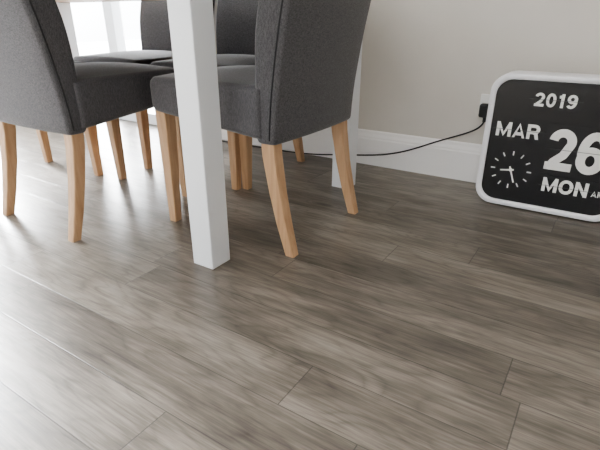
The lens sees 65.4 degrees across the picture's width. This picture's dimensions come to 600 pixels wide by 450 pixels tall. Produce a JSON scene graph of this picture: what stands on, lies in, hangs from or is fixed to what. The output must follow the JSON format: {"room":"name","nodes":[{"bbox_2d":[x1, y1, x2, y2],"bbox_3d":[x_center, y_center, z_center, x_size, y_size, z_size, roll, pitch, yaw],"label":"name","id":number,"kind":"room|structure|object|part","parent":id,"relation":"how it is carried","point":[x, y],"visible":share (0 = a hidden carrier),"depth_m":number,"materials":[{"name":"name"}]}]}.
{"room":"dining room","nodes":[
{"label":"dining room","id":0,"kind":"room"},
{"bbox_2d":[0,119,599,449],"bbox_3d":[-0.587,0.663,0.158,6.350,0.100,5.055,15,28,30],"label":"floor","id":1,"kind":"structure","parent":0,"point":[435,314],"depth_m":1.07,"materials":[{"name":"wood"}]},
{"bbox_2d":[36,61,103,175],"bbox_3d":[-1.185,-0.625,1.714,0.444,1.000,0.604,15,28,30],"label":"dining chair","id":2,"kind":"object","parent":1,"relation":"on","point":[91,137],"visible":0.06,"depth_m":2.00,"materials":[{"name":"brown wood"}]},
{"bbox_3d":[-1.197,-0.470,2.143,0.044,0.370,0.044,15,28,30],"label":"leg","id":3,"kind":"part","parent":2,"relation":"part of","materials":[{"name":"brown wood"}]},
{"bbox_3d":[-0.878,-0.386,1.953,0.044,0.370,0.044,15,28,30],"label":"leg","id":4,"kind":"part","parent":2,"relation":"part of","materials":[{"name":"brown wood"}]},
{"bbox_2d":[0,0,186,242],"bbox_3d":[-0.745,-0.520,1.477,0.444,1.000,0.604,15,28,30],"label":"dining chair","id":5,"kind":"object","parent":1,"relation":"on","point":[42,88],"visible":0.91,"depth_m":1.35,"materials":[{"name":"grey fabric"}]},
{"bbox_3d":[-0.989,-0.215,1.578,0.042,0.360,0.104,15,28,30],"label":"leg","id":6,"kind":"part","parent":5,"relation":"part of","materials":[{"name":"brown wood"}]},
{"bbox_3d":[-0.854,-0.596,1.259,0.436,0.685,0.202,15,28,30],"label":"backrest","id":7,"kind":"part","parent":5,"relation":"part of","materials":[{"name":"grey fabric"}]},
{"bbox_3d":[-0.673,-0.132,1.390,0.042,0.360,0.104,15,28,30],"label":"leg","id":8,"kind":"part","parent":5,"relation":"part of","materials":[{"name":"brown wood"}]},
{"bbox_3d":[-0.757,-0.365,1.906,0.044,0.370,0.044,15,28,30],"label":"leg","id":9,"kind":"part","parent":5,"relation":"part of","materials":[{"name":"brown wood"}]},
{"bbox_3d":[-0.695,-0.465,1.585,0.444,0.161,0.423,15,28,30],"label":"seat","id":10,"kind":"part","parent":5,"relation":"part of","materials":[{"name":"grey fabric"}]},
{"bbox_3d":[-0.438,-0.282,1.717,0.044,0.370,0.044,15,28,30],"label":"leg","id":11,"kind":"part","parent":5,"relation":"part of","materials":[{"name":"brown wood"}]},
{"bbox_2d":[73,0,222,168],"bbox_3d":[-0.699,-0.853,2.230,0.444,1.000,0.604,15,28,30],"label":"dining chair","id":12,"kind":"object","parent":1,"relation":"on","point":[155,35],"visible":0.34,"depth_m":2.15,"materials":[{"name":"grey fabric"}]},
{"bbox_3d":[-0.748,-0.735,2.199,0.444,0.161,0.423,15,28,30],"label":"seat","id":13,"kind":"part","parent":12,"relation":"part of","materials":[{"name":"grey fabric"}]},
{"bbox_3d":[-0.687,-0.431,2.055,0.044,0.370,0.044,15,28,30],"label":"leg","id":14,"kind":"part","parent":12,"relation":"part of","materials":[{"name":"brown wood"}]},
{"bbox_3d":[-0.590,-1.065,2.321,0.436,0.685,0.202,15,28,30],"label":"backrest","id":15,"kind":"part","parent":12,"relation":"part of","materials":[{"name":"grey fabric"}]},
{"bbox_2d":[55,0,361,268],"bbox_3d":[-0.760,-0.561,1.885,1.830,0.745,0.900,15,28,30],"label":"dining table","id":16,"kind":"object","parent":1,"relation":"on","point":[191,22],"visible":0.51,"depth_m":1.15,"materials":[{"name":"white wood"}]},
{"bbox_3d":[-1.275,-0.862,2.623,0.072,0.700,0.072,15,28,30],"label":"leg","id":17,"kind":"part","parent":16,"relation":"part of","materials":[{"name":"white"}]},
{"bbox_3d":[-0.245,-0.218,1.165,0.072,0.700,0.072,15,28,30],"label":"leg","id":18,"kind":"part","parent":16,"relation":"part of","materials":[{"name":"white wood"}]},
{"bbox_3d":[0.177,-0.481,1.760,0.072,0.700,0.072,15,28,30],"label":"leg","id":19,"kind":"part","parent":16,"relation":"part of","materials":[{"name":"white wood"}]},
{"bbox_2d":[150,0,304,189],"bbox_3d":[-0.263,-0.738,1.971,0.444,1.000,0.604,15,28,30],"label":"dining chair","id":20,"kind":"object","parent":1,"relation":"on","point":[235,19],"visible":0.21,"depth_m":2.05,"materials":[{"name":"grey fabric"}]},
{"bbox_3d":[-0.312,-0.621,1.940,0.444,0.161,0.423,15,28,30],"label":"seat","id":21,"kind":"part","parent":20,"relation":"part of","materials":[{"name":"grey fabric"}]},
{"bbox_3d":[-0.251,-0.317,1.796,0.044,0.370,0.044,15,28,30],"label":"leg","id":22,"kind":"part","parent":20,"relation":"part of","materials":[{"name":"brown wood"}]},
{"bbox_3d":[-0.153,-0.950,2.062,0.436,0.685,0.202,15,28,30],"label":"backrest","id":23,"kind":"part","parent":20,"relation":"part of","materials":[{"name":"grey fabric"}]},
{"bbox_3d":[-0.018,-0.458,2.128,0.042,0.360,0.104,15,28,30],"label":"leg","id":24,"kind":"part","parent":20,"relation":"part of","materials":[{"name":"brown wood"}]},
{"bbox_2d":[150,0,370,257],"bbox_3d":[-0.084,-0.480,1.385,0.604,1.000,0.444,15,28,30],"label":"dining chair","id":25,"kind":"object","parent":1,"relation":"on","point":[300,83],"visible":0.91,"depth_m":1.26,"materials":[{"name":"grey fabric"}]},
{"bbox_3d":[-0.413,-0.187,1.501,0.044,0.370,0.044,15,28,30],"label":"leg","id":26,"kind":"part","parent":25,"relation":"part of","materials":[{"name":"brown wood"}]},
{"bbox_3d":[-0.160,-0.413,1.469,0.423,0.161,0.444,15,28,30],"label":"seat","id":27,"kind":"part","parent":25,"relation":"part of","materials":[{"name":"grey fabric"}]},
{"bbox_3d":[-0.207,-0.315,1.793,0.044,0.370,0.044,15,28,30],"label":"leg","id":28,"kind":"part","parent":25,"relation":"part of","materials":[{"name":"brown wood"}]},
{"bbox_3d":[-0.053,-0.088,1.291,0.104,0.360,0.042,15,28,30],"label":"leg","id":29,"kind":"part","parent":25,"relation":"part of","materials":[{"name":"brown wood"}]},
{"bbox_3d":[0.085,-0.580,1.222,0.202,0.685,0.436,15,28,30],"label":"backrest","id":30,"kind":"part","parent":25,"relation":"part of","materials":[{"name":"grey fabric"}]},
{"bbox_3d":[0.152,-0.216,1.580,0.104,0.360,0.042,15,28,30],"label":"leg","id":31,"kind":"part","parent":25,"relation":"part of","materials":[{"name":"brown wood"}]},
{"bbox_2d":[222,122,483,155],"bbox_3d":[-0.046,-0.482,2.310,1.809,0.256,0.016,14,28,29],"label":"power cord","id":32,"kind":"object","parent":1,"relation":"on","point":[482,122],"visible":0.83,"depth_m":2.05,"materials":[{"name":"black rubber"}]},
{"bbox_2d":[476,70,599,221],"bbox_3d":[0.862,-0.272,1.585,0.441,0.458,0.125,15,28,30],"label":"clock","id":33,"kind":"object","parent":1,"relation":"on","point":[540,150],"visible":1,"depth_m":1.55,"materials":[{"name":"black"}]},
{"bbox_2d":[214,0,599,143],"bbox_3d":[0.749,-1.311,1.536,6.350,2.400,0.150,15,28,30],"label":"wall","id":34,"kind":"structure","parent":0,"point":[427,66],"depth_m":1.84,"materials":[{"name":"paint"}]},
{"bbox_2d":[102,1,156,124],"bbox_3d":[-1.165,-1.669,2.743,1.180,2.080,0.070,15,28,30],"label":"frame","id":35,"kind":"object","parent":34,"relation":"attached to","point":[114,29],"visible":0.03,"depth_m":2.92,"materials":[{"name":"white plastic"}]},
{"bbox_2d":[221,127,481,182],"bbox_3d":[1.261,-0.110,1.592,4.720,0.157,0.018,15,28,30],"label":"baseboard","id":36,"kind":"structure","parent":34,"relation":"attached to","point":[457,160],"depth_m":2.05,"materials":[{"name":"white paint"}]},
{"bbox_2d":[478,94,489,113],"bbox_3d":[0.766,-0.454,1.795,0.146,0.086,0.014,15,28,30],"label":"wall socket","id":37,"kind":"object","parent":34,"relation":"attached to","point":[484,97],"visible":0.09,"depth_m":1.81,"materials":[{"name":"white plastic"}]},
{"bbox_2d":[478,103,487,121],"bbox_3d":[0.719,-0.434,1.809,0.048,0.070,0.034,15,28,30],"label":"plug","id":38,"kind":"object","parent":37,"relation":"in","point":[483,108],"depth_m":1.80,"materials":[{"name":"black plastic"}]},
{"label":"outside","id":39,"kind":"structure","parent":0,"visible":0},
{"bbox_2d":[77,40,154,110],"bbox_3d":[-1.677,0.297,1.321,28.000,0.130,28.000,15,28,30],"label":"ground","id":40,"kind":"structure","parent":39,"point":[85,48],"depth_m":13.27,"materials":[{"name":"stone"}]}
]}

